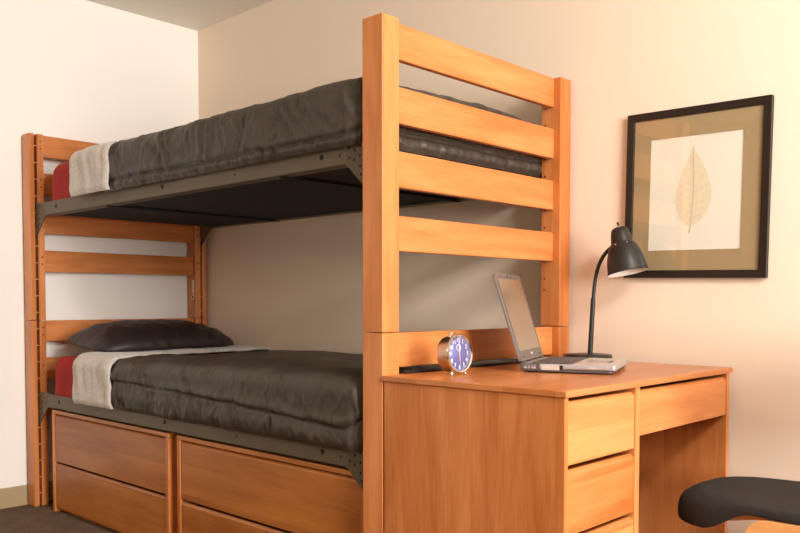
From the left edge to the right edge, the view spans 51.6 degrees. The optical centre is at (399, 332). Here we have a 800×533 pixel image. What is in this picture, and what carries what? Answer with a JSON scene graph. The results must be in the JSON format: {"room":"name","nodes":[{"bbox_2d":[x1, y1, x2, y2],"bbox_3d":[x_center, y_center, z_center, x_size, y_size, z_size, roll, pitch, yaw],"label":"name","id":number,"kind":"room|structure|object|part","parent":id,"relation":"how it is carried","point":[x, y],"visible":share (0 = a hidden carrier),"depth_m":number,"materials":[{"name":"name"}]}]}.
{"room":"dorm room","nodes":[
{"label":"dorm room","id":0,"kind":"room"},
{"bbox_2d":[0,500,117,532],"bbox_3d":[0.059,0.993,0.527,7.596,0.100,4.571,2,3,44],"label":"floor","id":1,"kind":"structure","parent":0,"point":[27,518],"depth_m":3.62,"materials":[{"name":"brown carpet"}]},
{"bbox_2d":[52,409,181,532],"bbox_3d":[-1.075,0.594,3.632,1.005,0.470,0.470,2,3,44],"label":"chest","id":2,"kind":"object","parent":1,"relation":"on","point":[120,477],"visible":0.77,"depth_m":3.41,"materials":[{"name":"brown wood"}]},
{"bbox_3d":[-1.431,0.590,3.971,0.022,0.454,0.470,2,3,44],"label":"panel","id":3,"kind":"part","parent":2,"relation":"part of","materials":[{"name":"brown wood"}]},
{"bbox_3d":[-1.209,0.809,3.499,0.960,0.050,0.020,2,3,44],"label":"rail","id":4,"kind":"part","parent":2,"relation":"part of","materials":[{"name":"brown wood"}]},
{"bbox_3d":[-1.227,0.493,3.468,0.954,0.214,0.018,2,3,44],"label":"drawer","id":5,"kind":"part","parent":2,"relation":"part of","materials":[{"name":"brown wood"}]},
{"bbox_3d":[-1.227,0.712,3.476,0.954,0.202,0.018,2,3,44],"label":"drawer","id":6,"kind":"part","parent":2,"relation":"part of","materials":[{"name":"brown wood"}]},
{"bbox_3d":[-1.075,0.367,3.624,1.005,0.016,0.470,2,3,44],"label":"panel","id":7,"kind":"part","parent":2,"relation":"part of","materials":[{"name":"brown wood"}]},
{"bbox_3d":[-1.077,0.711,3.634,0.934,0.172,0.416,2,3,44],"label":"drawer","id":8,"kind":"part","parent":2,"relation":"part of","materials":[{"name":"brown wood"}]},
{"bbox_3d":[-0.718,0.615,3.294,0.022,0.454,0.470,2,3,44],"label":"panel","id":9,"kind":"part","parent":2,"relation":"part of","materials":[{"name":"brown wood"}]},
{"bbox_2d":[177,434,362,532],"bbox_3d":[-0.302,0.621,2.899,1.008,0.470,0.470,2,3,44],"label":"chest","id":10,"kind":"object","parent":1,"relation":"on","point":[222,487],"visible":0.59,"depth_m":2.74,"materials":[{"name":"brown wood"}]},
{"bbox_3d":[-0.659,0.617,3.239,0.022,0.454,0.470,2,3,44],"label":"panel","id":11,"kind":"part","parent":10,"relation":"part of","materials":[{"name":"brown wood"}]},
{"bbox_3d":[-0.455,0.739,2.743,0.957,0.202,0.018,2,3,44],"label":"drawer","id":12,"kind":"part","parent":10,"relation":"part of","materials":[{"name":"brown wood"}]},
{"bbox_3d":[-0.304,0.738,2.901,0.937,0.172,0.416,2,3,44],"label":"drawer","id":13,"kind":"part","parent":10,"relation":"part of","materials":[{"name":"brown wood"}]},
{"bbox_3d":[-0.302,0.394,2.891,1.008,0.016,0.470,2,3,44],"label":"panel","id":14,"kind":"part","parent":10,"relation":"part of","materials":[{"name":"brown wood"}]},
{"bbox_3d":[0.055,0.642,2.560,0.022,0.454,0.470,2,3,44],"label":"panel","id":15,"kind":"part","parent":10,"relation":"part of","materials":[{"name":"brown wood"}]},
{"bbox_2d":[22,13,570,532],"bbox_3d":[-0.583,-0.038,3.431,2.376,1.746,0.949,2,3,44],"label":"bunk bed","id":16,"kind":"object","parent":1,"relation":"on","point":[374,178],"visible":0.7,"depth_m":2.77,"materials":[{"name":"brown wood"}]},
{"bbox_3d":[-1.720,-0.494,3.887,0.076,0.868,0.067,2,3,44],"label":"post","id":17,"kind":"part","parent":16,"relation":"part of","materials":[{"name":"brown wood"}]},
{"bbox_3d":[-1.720,0.379,3.919,0.076,0.876,0.067,2,3,44],"label":"post","id":18,"kind":"part","parent":16,"relation":"part of","materials":[{"name":"brown wood"}]},
{"bbox_2d":[56,351,229,397],"bbox_3d":[-0.548,0.235,3.408,2.076,0.230,0.891,2,3,44],"label":"mattress","id":19,"kind":"object","parent":16,"relation":"on","point":[64,370],"visible":0.06,"depth_m":3.72,"materials":[{"name":"red fabric"}]},
{"bbox_2d":[72,345,271,408],"bbox_3d":[-1.011,0.180,3.844,0.334,0.221,1.047,1,3,34],"label":"blanket","id":20,"kind":"object","parent":19,"relation":"on","point":[92,386],"visible":0.73,"depth_m":3.46,"materials":[{"name":"beige fabric"}]},
{"bbox_2d":[67,319,233,351],"bbox_3d":[-1.180,0.006,3.969,0.433,0.138,0.749,2,3,44],"label":"pillow","id":21,"kind":"object","parent":20,"relation":"on","point":[160,334],"visible":0.99,"depth_m":3.78,"materials":[{"name":"black fabric"}]},
{"bbox_2d":[110,350,530,452],"bbox_3d":[-0.407,0.192,3.269,1.754,0.240,0.983,2,3,44],"label":"comforter","id":22,"kind":"object","parent":19,"relation":"on","point":[314,398],"visible":0.66,"depth_m":2.73,"materials":[{"name":"black fabric"}]},
{"bbox_3d":[-1.128,-0.236,4.503,0.025,0.105,0.004,2,3,44],"label":"latch plate","id":23,"kind":"part","parent":16,"relation":"part of","materials":[{"name":"silver metal"}]},
{"bbox_3d":[-0.877,-0.542,3.099,2.020,0.061,0.041,2,3,44],"label":"rail","id":24,"kind":"part","parent":16,"relation":"part of","materials":[{"name":"grey metal"}]},
{"bbox_3d":[-0.877,0.338,3.132,2.020,0.063,0.041,2,3,44],"label":"rail","id":25,"kind":"part","parent":16,"relation":"part of","materials":[{"name":"green paint"}]},
{"bbox_3d":[-1.112,-0.518,4.526,0.076,0.868,0.067,2,3,44],"label":"post","id":26,"kind":"part","parent":16,"relation":"part of","materials":[{"name":"brown wood"}]},
{"bbox_3d":[-1.112,0.356,4.558,0.076,0.876,0.067,2,3,44],"label":"post","id":27,"kind":"part","parent":16,"relation":"part of","materials":[{"name":"brown wood"}]},
{"bbox_2d":[52,151,528,200],"bbox_3d":[-0.547,-0.644,3.374,2.075,0.232,0.891,2,3,44],"label":"mattress","id":28,"kind":"object","parent":16,"relation":"on","point":[60,187],"visible":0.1,"depth_m":3.67,"materials":[{"name":"red fabric"}]},
{"bbox_2d":[69,141,116,196],"bbox_3d":[-1.012,-0.694,3.811,0.333,0.211,1.047,1,3,34],"label":"blanket","id":29,"kind":"object","parent":28,"relation":"on","point":[89,169],"visible":0.28,"depth_m":3.39,"materials":[{"name":"beige fabric"}]},
{"bbox_2d":[103,77,541,192],"bbox_3d":[-0.406,-0.675,3.235,1.757,0.217,0.984,2,3,44],"label":"comforter","id":30,"kind":"object","parent":28,"relation":"on","point":[328,116],"visible":0.63,"depth_m":2.66,"materials":[{"name":"black fabric"}]},
{"bbox_3d":[-0.285,-0.565,3.721,2.020,0.061,0.041,2,3,44],"label":"rail","id":31,"kind":"part","parent":16,"relation":"part of","materials":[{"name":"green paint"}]},
{"bbox_3d":[-0.054,-0.436,2.304,0.078,0.868,0.067,2,3,44],"label":"post","id":32,"kind":"part","parent":16,"relation":"part of","materials":[{"name":"brown wood"}]},
{"bbox_3d":[-0.054,0.437,2.336,0.078,0.876,0.067,2,3,44],"label":"post","id":33,"kind":"part","parent":16,"relation":"part of","materials":[{"name":"brown wood"}]},
{"bbox_3d":[0.554,0.414,2.975,0.078,0.876,0.067,2,3,44],"label":"post","id":34,"kind":"part","parent":16,"relation":"part of","materials":[{"name":"brown wood"}]},
{"bbox_3d":[0.554,-0.460,2.943,0.078,0.868,0.067,2,3,44],"label":"post","id":35,"kind":"part","parent":16,"relation":"part of","materials":[{"name":"brown wood"}]},
{"bbox_2d":[382,362,732,532],"bbox_3d":[0.489,0.492,2.422,0.586,0.762,0.948,2,3,44],"label":"desk","id":36,"kind":"object","parent":1,"relation":"on","point":[507,448],"visible":0.95,"depth_m":2.11,"materials":[{"name":"laminate"}]},
{"bbox_2d":[437,331,471,375],"bbox_3d":[0.149,0.056,2.276,0.055,0.121,0.109,2,3,44],"label":"alarm clock","id":37,"kind":"object","parent":36,"relation":"on","point":[454,353],"visible":1,"depth_m":2.26,"materials":[{"name":"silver metal"}]},
{"bbox_2d":[403,360,527,373],"bbox_3d":[0.217,0.103,2.534,0.012,0.008,0.600,2,3,44],"label":"power cable","id":38,"kind":"object","parent":36,"relation":"on","point":[512,362],"visible":0.66,"depth_m":2.54,"materials":[{"name":"black rubber"}]},
{"bbox_3d":[0.170,0.513,2.091,0.576,0.745,0.016,2,3,44],"label":"panel","id":39,"kind":"part","parent":36,"relation":"part of","materials":[{"name":"brown wood"}]},
{"bbox_2d":[493,273,627,373],"bbox_3d":[0.486,-0.033,2.473,0.353,0.285,0.307,1,2,22],"label":"laptop","id":40,"kind":"object","parent":36,"relation":"on","point":[510,291],"visible":1,"depth_m":2.44,"materials":[{"name":"grey metal"}]},
{"bbox_3d":[0.362,-0.049,2.523,0.087,0.257,0.303,1,2,22],"label":"lid","id":41,"kind":"part","parent":40,"relation":"part of","materials":[{"name":"silver metal"}]},
{"bbox_3d":[0.293,0.225,2.194,0.509,0.114,0.290,2,3,44],"label":"drawer","id":42,"kind":"part","parent":36,"relation":"part of","materials":[{"name":"brown wood"}]},
{"bbox_3d":[0.293,0.386,2.200,0.509,0.119,0.290,2,3,44],"label":"drawer","id":43,"kind":"part","parent":36,"relation":"part of","materials":[{"name":"brown wood"}]},
{"bbox_3d":[0.293,0.640,2.209,0.509,0.298,0.290,2,3,44],"label":"drawer","id":44,"kind":"part","parent":36,"relation":"part of","materials":[{"name":"brown wood"}]},
{"bbox_3d":[0.485,0.389,2.017,0.020,0.151,0.314,2,3,44],"label":"drawer","id":45,"kind":"part","parent":36,"relation":"part of","materials":[{"name":"brown wood"}]},
{"bbox_3d":[0.485,0.228,2.011,0.020,0.146,0.314,2,3,44],"label":"drawer","id":46,"kind":"part","parent":36,"relation":"part of","materials":[{"name":"brown wood"}]},
{"bbox_2d":[563,222,648,357],"bbox_3d":[0.677,-0.132,2.737,0.288,0.463,0.164,2,3,44],"label":"desk lamp","id":47,"kind":"object","parent":36,"relation":"on","point":[625,257],"visible":0.93,"depth_m":2.67,"materials":[{"name":"black metal"}]},
{"bbox_3d":[0.642,-0.020,2.772,0.025,0.191,0.018,2,3,44],"label":"stem","id":48,"kind":"part","parent":47,"relation":"part of","materials":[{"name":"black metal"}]},
{"bbox_3d":[0.740,-0.264,2.685,0.132,0.166,0.134,2,3,44],"label":"lamp shade","id":49,"kind":"part","parent":47,"relation":"part of","materials":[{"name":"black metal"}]},
{"bbox_3d":[0.485,0.643,2.026,0.020,0.330,0.314,2,3,44],"label":"drawer","id":50,"kind":"part","parent":36,"relation":"part of","materials":[{"name":"brown wood"}]},
{"bbox_3d":[0.403,0.504,2.335,0.576,0.745,0.024,2,3,44],"label":"divider panel","id":51,"kind":"part","parent":36,"relation":"part of","materials":[{"name":"brown wood"}]},
{"bbox_3d":[0.610,0.198,2.527,0.509,0.085,0.526,2,3,44],"label":"pencil drawer","id":52,"kind":"part","parent":36,"relation":"part of","materials":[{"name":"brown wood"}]},
{"bbox_3d":[0.803,0.201,2.344,0.020,0.117,0.550,2,3,44],"label":"drawer","id":53,"kind":"part","parent":36,"relation":"part of","materials":[{"name":"brown wood"}]},
{"bbox_3d":[0.800,0.489,2.754,0.576,0.745,0.018,2,3,44],"label":"panel","id":54,"kind":"part","parent":36,"relation":"part of","materials":[{"name":"brown wood"}]},
{"bbox_2d":[678,476,799,532],"bbox_3d":[1.029,0.446,2.117,0.432,0.882,0.602,-2,3,-42],"label":"desk chair","id":55,"kind":"object","parent":1,"relation":"on","point":[775,503],"visible":1,"depth_m":2.10,"materials":[{"name":"black plastic"}]},
{"bbox_3d":[0.944,0.673,1.941,0.022,0.440,0.275,-2,3,-42],"label":"frame","id":56,"kind":"part","parent":55,"relation":"part of","materials":[{"name":"brown wood"}]},
{"bbox_2d":[0,0,198,488],"bbox_3d":[-2.658,-0.380,3.060,0.100,2.458,4.571,2,3,44],"label":"wall","id":57,"kind":"structure","parent":0,"point":[79,70],"depth_m":4.07,"materials":[{"name":"white paint"}]},
{"bbox_2d":[0,480,52,508],"bbox_3d":[-2.616,0.803,3.064,0.014,0.093,4.371,2,3,44],"label":"baseboard","id":58,"kind":"structure","parent":57,"relation":"attached to","point":[14,496],"depth_m":3.91,"materials":[{"name":"beige plastic"}]},
{"bbox_2d":[86,0,272,30],"bbox_3d":[0.059,-1.563,0.433,7.596,0.100,4.571,2,3,44],"label":"ceiling","id":59,"kind":"structure","parent":0,"point":[197,15],"depth_m":4.23,"materials":[{"name":"white paint"}]},
{"bbox_2d":[198,0,799,532],"bbox_3d":[1.599,-0.345,2.099,7.596,2.458,0.100,2,3,44],"label":"wall","id":60,"kind":"structure","parent":0,"point":[296,284],"depth_m":2.94,"materials":[{"name":"beige paint"}]},
{"bbox_2d":[623,94,773,277],"bbox_3d":[0.939,-0.448,2.640,0.470,0.544,0.019,4,4,43],"label":"framed print","id":61,"kind":"object","parent":60,"relation":"attached to","point":[698,200],"visible":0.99,"depth_m":2.62,"materials":[{"name":"black"}]}
]}

